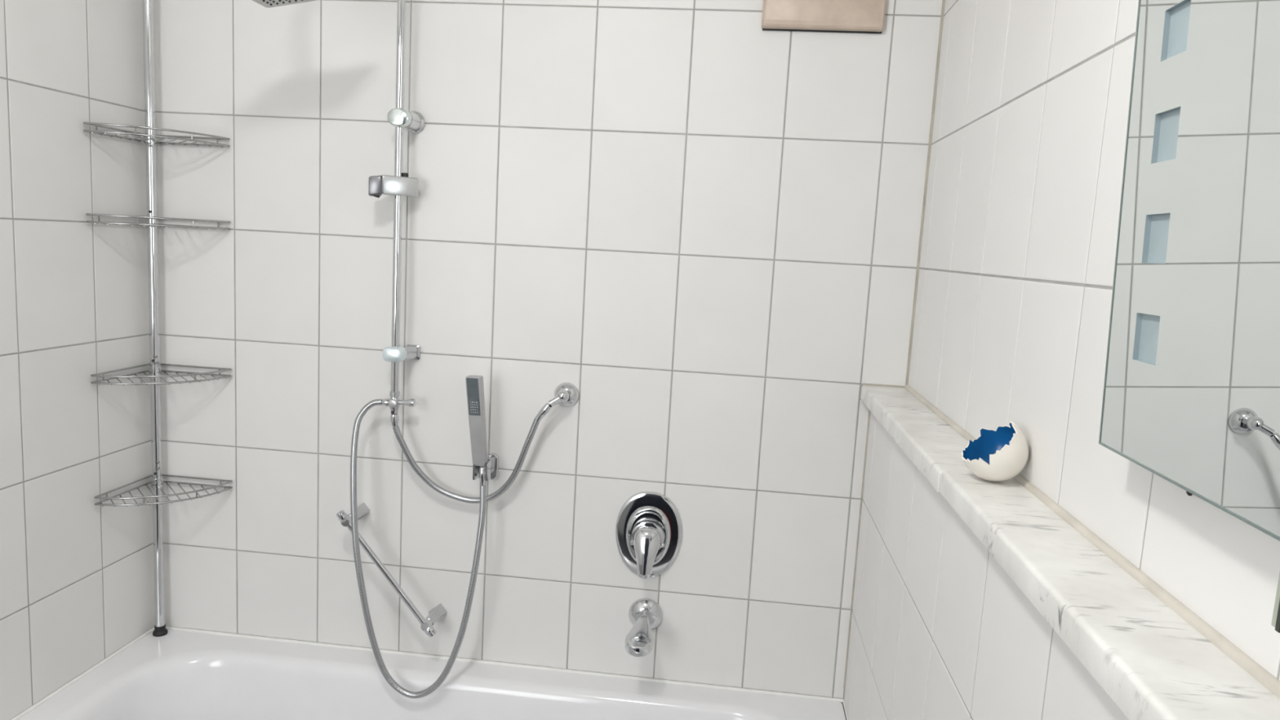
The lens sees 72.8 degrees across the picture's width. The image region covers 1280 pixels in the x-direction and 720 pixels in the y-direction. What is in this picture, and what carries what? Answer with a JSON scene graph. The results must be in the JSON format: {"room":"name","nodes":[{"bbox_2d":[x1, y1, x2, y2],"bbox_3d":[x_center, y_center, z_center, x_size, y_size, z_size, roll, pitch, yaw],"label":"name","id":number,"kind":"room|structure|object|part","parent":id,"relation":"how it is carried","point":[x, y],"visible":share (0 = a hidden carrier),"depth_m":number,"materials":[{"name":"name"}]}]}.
{"room":"bathroom","nodes":[
{"label":"bathroom","id":0,"kind":"room"},
{"bbox_2d":[0,0,155,719],"bbox_3d":[-1.341,0.197,0.677,0.120,2.420,2.721,4,8,6],"label":"wall","id":1,"kind":"structure","parent":0,"point":[77,575],"depth_m":1.75,"materials":[{"name":"grey tile"}]},
{"bbox_2d":[10,626,154,719],"bbox_3d":[-1.199,0.683,1.782,0.009,0.009,0.629,4,8,6],"label":"trim","id":2,"kind":"structure","parent":1,"relation":"attached to","point":[51,695],"depth_m":1.84,"materials":[{"name":"white plastic"}]},
{"bbox_2d":[153,0,942,704],"bbox_3d":[-0.281,0.082,1.982,1.941,2.420,0.120,4,8,6],"label":"wall","id":3,"kind":"structure","parent":0,"point":[694,218],"depth_m":1.90,"materials":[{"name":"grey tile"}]},
{"bbox_2d":[252,0,425,413],"bbox_3d":[-0.594,-0.397,1.674,0.232,1.070,0.436,4,8,6],"label":"shower rail","id":4,"kind":"object","parent":3,"relation":"attached to","point":[399,185],"visible":1,"depth_m":1.82,"materials":[{"name":"silver metal"}]},
{"bbox_3d":[-0.616,-0.658,1.517,0.184,0.040,0.186,4,8,6],"label":"spray plate","id":5,"kind":"part","parent":4,"relation":"part of","materials":[{"name":"silver metal"}]},
{"bbox_2d":[368,175,382,195],"bbox_3d":[-0.549,-0.361,1.803,0.026,0.042,0.030,2,8,-12],"label":"knob","id":6,"kind":"object","parent":4,"relation":"attached to","point":[375,182],"depth_m":1.79,"materials":[{"name":"metal"}]},
{"bbox_3d":[-0.507,0.092,1.887,0.037,0.018,0.018,4,8,6],"label":"diverter handle","id":7,"kind":"part","parent":4,"relation":"part of","materials":[{"name":"silver metal"}]},
{"bbox_2d":[350,398,486,698],"bbox_3d":[-0.489,0.415,1.891,0.303,0.645,0.085,4,8,6],"label":"shower hose","id":8,"kind":"object","parent":4,"relation":"attached to","point":[368,406],"visible":1,"depth_m":1.87,"materials":[{"name":"metal"}]},
{"bbox_2d":[336,502,446,637],"bbox_3d":[-0.558,0.469,1.956,0.234,0.274,0.090,4,8,6],"label":"grab bar","id":9,"kind":"object","parent":3,"relation":"attached to","point":[426,624],"visible":0.98,"depth_m":1.92,"materials":[{"name":"silver metal"}]},
{"bbox_3d":[-0.643,0.351,1.961,0.040,0.039,0.070,4,8,6],"label":"post","id":10,"kind":"part","parent":9,"relation":"part of","materials":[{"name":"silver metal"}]},
{"bbox_3d":[-0.470,0.585,1.971,0.040,0.039,0.070,4,8,6],"label":"post","id":11,"kind":"part","parent":9,"relation":"part of","materials":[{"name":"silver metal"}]},
{"bbox_2d":[472,453,498,481],"bbox_3d":[-0.339,0.243,1.905,0.035,0.060,0.086,4,8,6],"label":"holder","id":12,"kind":"object","parent":3,"relation":"attached to","point":[491,468],"visible":0.84,"depth_m":1.90,"materials":[{"name":"silver metal"}]},
{"bbox_2d":[465,374,488,466],"bbox_3d":[-0.348,0.130,1.849,0.041,0.199,0.042,5,8,16],"label":"shower","id":13,"kind":"object","parent":12,"relation":"in","point":[474,384],"visible":1,"depth_m":1.84,"materials":[{"name":"metal"}]},
{"bbox_3d":[-0.334,0.232,1.919,0.022,0.037,0.041,4,8,6],"label":"stem","id":14,"kind":"part","parent":12,"relation":"part of","materials":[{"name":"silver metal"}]},
{"bbox_3d":[-0.330,0.238,1.942,0.027,0.060,0.008,4,8,6],"label":"wall plate","id":15,"kind":"part","parent":12,"relation":"part of","materials":[{"name":"silver metal"}]},
{"bbox_2d":[165,626,848,719],"bbox_3d":[-0.389,0.739,1.700,1.632,0.009,0.634,4,8,6],"label":"trim","id":16,"kind":"structure","parent":3,"relation":"attached to","point":[842,700],"depth_m":2.00,"materials":[{"name":"white plastic"}]},
{"bbox_2d":[548,382,578,407],"bbox_3d":[-0.166,0.080,1.876,0.057,0.055,0.062,4,8,6],"label":"wall outlet","id":17,"kind":"object","parent":3,"relation":"attached to","point":[566,394],"visible":1,"depth_m":1.89,"materials":[{"name":"silver metal"}]},
{"bbox_2d":[390,402,551,503],"bbox_3d":[-0.371,0.200,1.900,0.356,0.245,0.046,4,8,6],"label":"shower hose","id":18,"kind":"object","parent":17,"relation":"hanging from","point":[394,418],"visible":0.97,"depth_m":1.90,"materials":[{"name":"metal"}]},
{"bbox_2d":[624,598,662,657],"bbox_3d":[0.004,0.582,1.869,0.077,0.077,0.164,4,8,6],"label":"spout","id":19,"kind":"object","parent":3,"relation":"attached to","point":[646,615],"visible":1,"depth_m":1.87,"materials":[{"name":"silver metal"}]},
{"bbox_3d":[0.003,0.582,1.865,0.058,0.042,0.157,4,8,6],"label":"spout","id":20,"kind":"part","parent":19,"relation":"part of","materials":[{"name":"silver metal"}]},
{"bbox_2d":[615,491,682,578],"bbox_3d":[0.015,0.392,1.889,0.148,0.197,0.076,4,8,6],"label":"mixer","id":21,"kind":"object","parent":3,"relation":"attached to","point":[648,526],"visible":1,"depth_m":1.91,"materials":[{"name":"silver metal"}]},
{"bbox_3d":[0.014,0.415,1.882,0.051,0.104,0.051,-3,10,-37],"label":"lever","id":22,"kind":"part","parent":21,"relation":"part of","materials":[{"name":"silver metal"}]},
{"bbox_2d":[761,0,886,33],"bbox_3d":[0.370,-0.752,1.730,0.242,0.184,0.022,4,8,6],"label":"wall box","id":23,"kind":"object","parent":3,"relation":"attached to","point":[855,16],"visible":1,"depth_m":1.73,"materials":[{"name":"beige ceramic"}]},
{"bbox_3d":[0.371,-0.753,1.738,0.238,0.184,0.006,4,8,6],"label":"backing plate","id":24,"kind":"part","parent":23,"relation":"part of","materials":[{"name":"brown metal"}]},
{"bbox_2d":[843,408,870,688],"bbox_3d":[0.471,0.407,1.878,0.006,0.646,0.006,4,8,6],"label":"trim","id":25,"kind":"structure","parent":3,"relation":"attached to","point":[868,418],"depth_m":1.88,"materials":[{"name":"plastic"}]},
{"bbox_2d":[861,382,904,387],"bbox_3d":[0.515,0.056,1.827,0.094,0.008,0.008,4,8,6],"label":"trim","id":26,"kind":"structure","parent":3,"relation":"attached to","point":[863,384],"depth_m":1.82,"materials":[{"name":"plastic"}]},
{"bbox_2d":[905,0,945,385],"bbox_3d":[0.592,-0.496,1.749,0.008,1.120,0.008,4,8,6],"label":"trim","id":27,"kind":"structure","parent":3,"relation":"attached to","point":[930,144],"depth_m":1.77,"materials":[{"name":"plastic"}]},
{"bbox_2d":[843,411,1128,719],"bbox_3d":[0.398,0.891,0.569,0.192,1.266,2.721,4,8,6],"label":"wall","id":28,"kind":"structure","parent":0,"point":[940,630],"depth_m":1.18,"materials":[{"name":"grey tile"}]},
{"bbox_2d":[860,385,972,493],"bbox_3d":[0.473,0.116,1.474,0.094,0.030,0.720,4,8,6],"label":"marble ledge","id":29,"kind":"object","parent":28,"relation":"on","point":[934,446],"visible":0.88,"depth_m":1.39,"materials":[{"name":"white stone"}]},
{"bbox_2d":[939,470,1279,719],"bbox_3d":[0.330,0.278,0.194,0.092,0.030,1.876,4,8,6],"label":"marble ledge","id":30,"kind":"object","parent":28,"relation":"on","point":[1150,662],"visible":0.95,"depth_m":0.68,"materials":[{"name":"white stone"}]},
{"bbox_2d":[961,421,1028,481],"bbox_3d":[0.440,0.113,1.075,0.076,0.076,0.078,4,8,6],"label":"egg ornament","id":31,"kind":"object","parent":30,"relation":"on","point":[1000,455],"visible":1,"depth_m":1.06,"materials":[{"name":"ceramic"}]},
{"bbox_2d":[907,0,1279,680],"bbox_3d":[0.500,-0.304,0.405,0.120,1.153,2.721,4,8,6],"label":"wall","id":32,"kind":"structure","parent":0,"point":[1015,291],"depth_m":1.04,"materials":[{"name":"grey tile"}]},
{"bbox_2d":[904,384,1279,698],"bbox_3d":[0.416,0.221,0.541,0.013,0.013,2.598,4,8,6],"label":"trim","id":33,"kind":"structure","parent":32,"relation":"attached to","point":[1242,660],"depth_m":0.74,"materials":[{"name":"plastic"}]},
{"bbox_2d":[1098,0,1279,632],"bbox_3d":[0.404,-0.242,0.405,0.064,0.846,0.684,4,8,6],"label":"wall mirror","id":34,"kind":"object","parent":32,"relation":"attached to","point":[1191,393],"depth_m":0.63,"materials":[{"name":"silver metal"}]},
{"bbox_2d":[1132,312,1159,365],"bbox_3d":[0.415,-0.017,0.707,0.006,0.039,0.040,4,8,6],"label":"light","id":35,"kind":"object","parent":34,"relation":"attached to","point":[1145,326],"depth_m":0.72,"materials":[{"name":"blue glass"}]},
{"bbox_2d":[1142,213,1170,263],"bbox_3d":[0.416,-0.097,0.697,0.006,0.039,0.040,4,8,6],"label":"light","id":36,"kind":"object","parent":34,"relation":"attached to","point":[1156,227],"depth_m":0.70,"materials":[{"name":"blue glass"}]},
{"bbox_2d":[1151,106,1180,164],"bbox_3d":[0.418,-0.177,0.686,0.006,0.039,0.040,4,8,6],"label":"light","id":37,"kind":"object","parent":34,"relation":"attached to","point":[1165,120],"depth_m":0.69,"materials":[{"name":"blue glass"}]},
{"bbox_2d":[1160,0,1191,61],"bbox_3d":[0.420,-0.257,0.676,0.006,0.039,0.040,4,8,6],"label":"light","id":38,"kind":"object","parent":34,"relation":"attached to","point":[1175,15],"depth_m":0.68,"materials":[{"name":"blue glass"}]},
{"bbox_3d":[0.394,0.139,0.515,0.006,0.060,0.047,4,8,6],"label":"glass strip","id":39,"kind":"part","parent":34,"relation":"part of","materials":[{"name":"glass"}]},
{"bbox_3d":[-0.501,1.500,0.808,1.941,0.100,2.840,4,8,6],"label":"floor","id":40,"kind":"structure","parent":0,"visible":0},
{"bbox_2d":[17,629,846,719],"bbox_3d":[-0.408,1.033,1.732,1.626,0.590,0.638,4,8,6],"label":"bathtub","id":41,"kind":"object","parent":40,"relation":"on","point":[175,675],"visible":0.92,"depth_m":1.94,"materials":[{"name":"white ceramic"}]},
{"bbox_2d":[83,0,232,636],"bbox_3d":[-1.024,-0.241,1.859,0.194,1.829,0.194,4,8,6],"label":"corner shelf","id":42,"kind":"object","parent":41,"relation":"on","point":[150,140],"visible":1,"depth_m":1.93,"materials":[{"name":"silver metal"}]}
]}

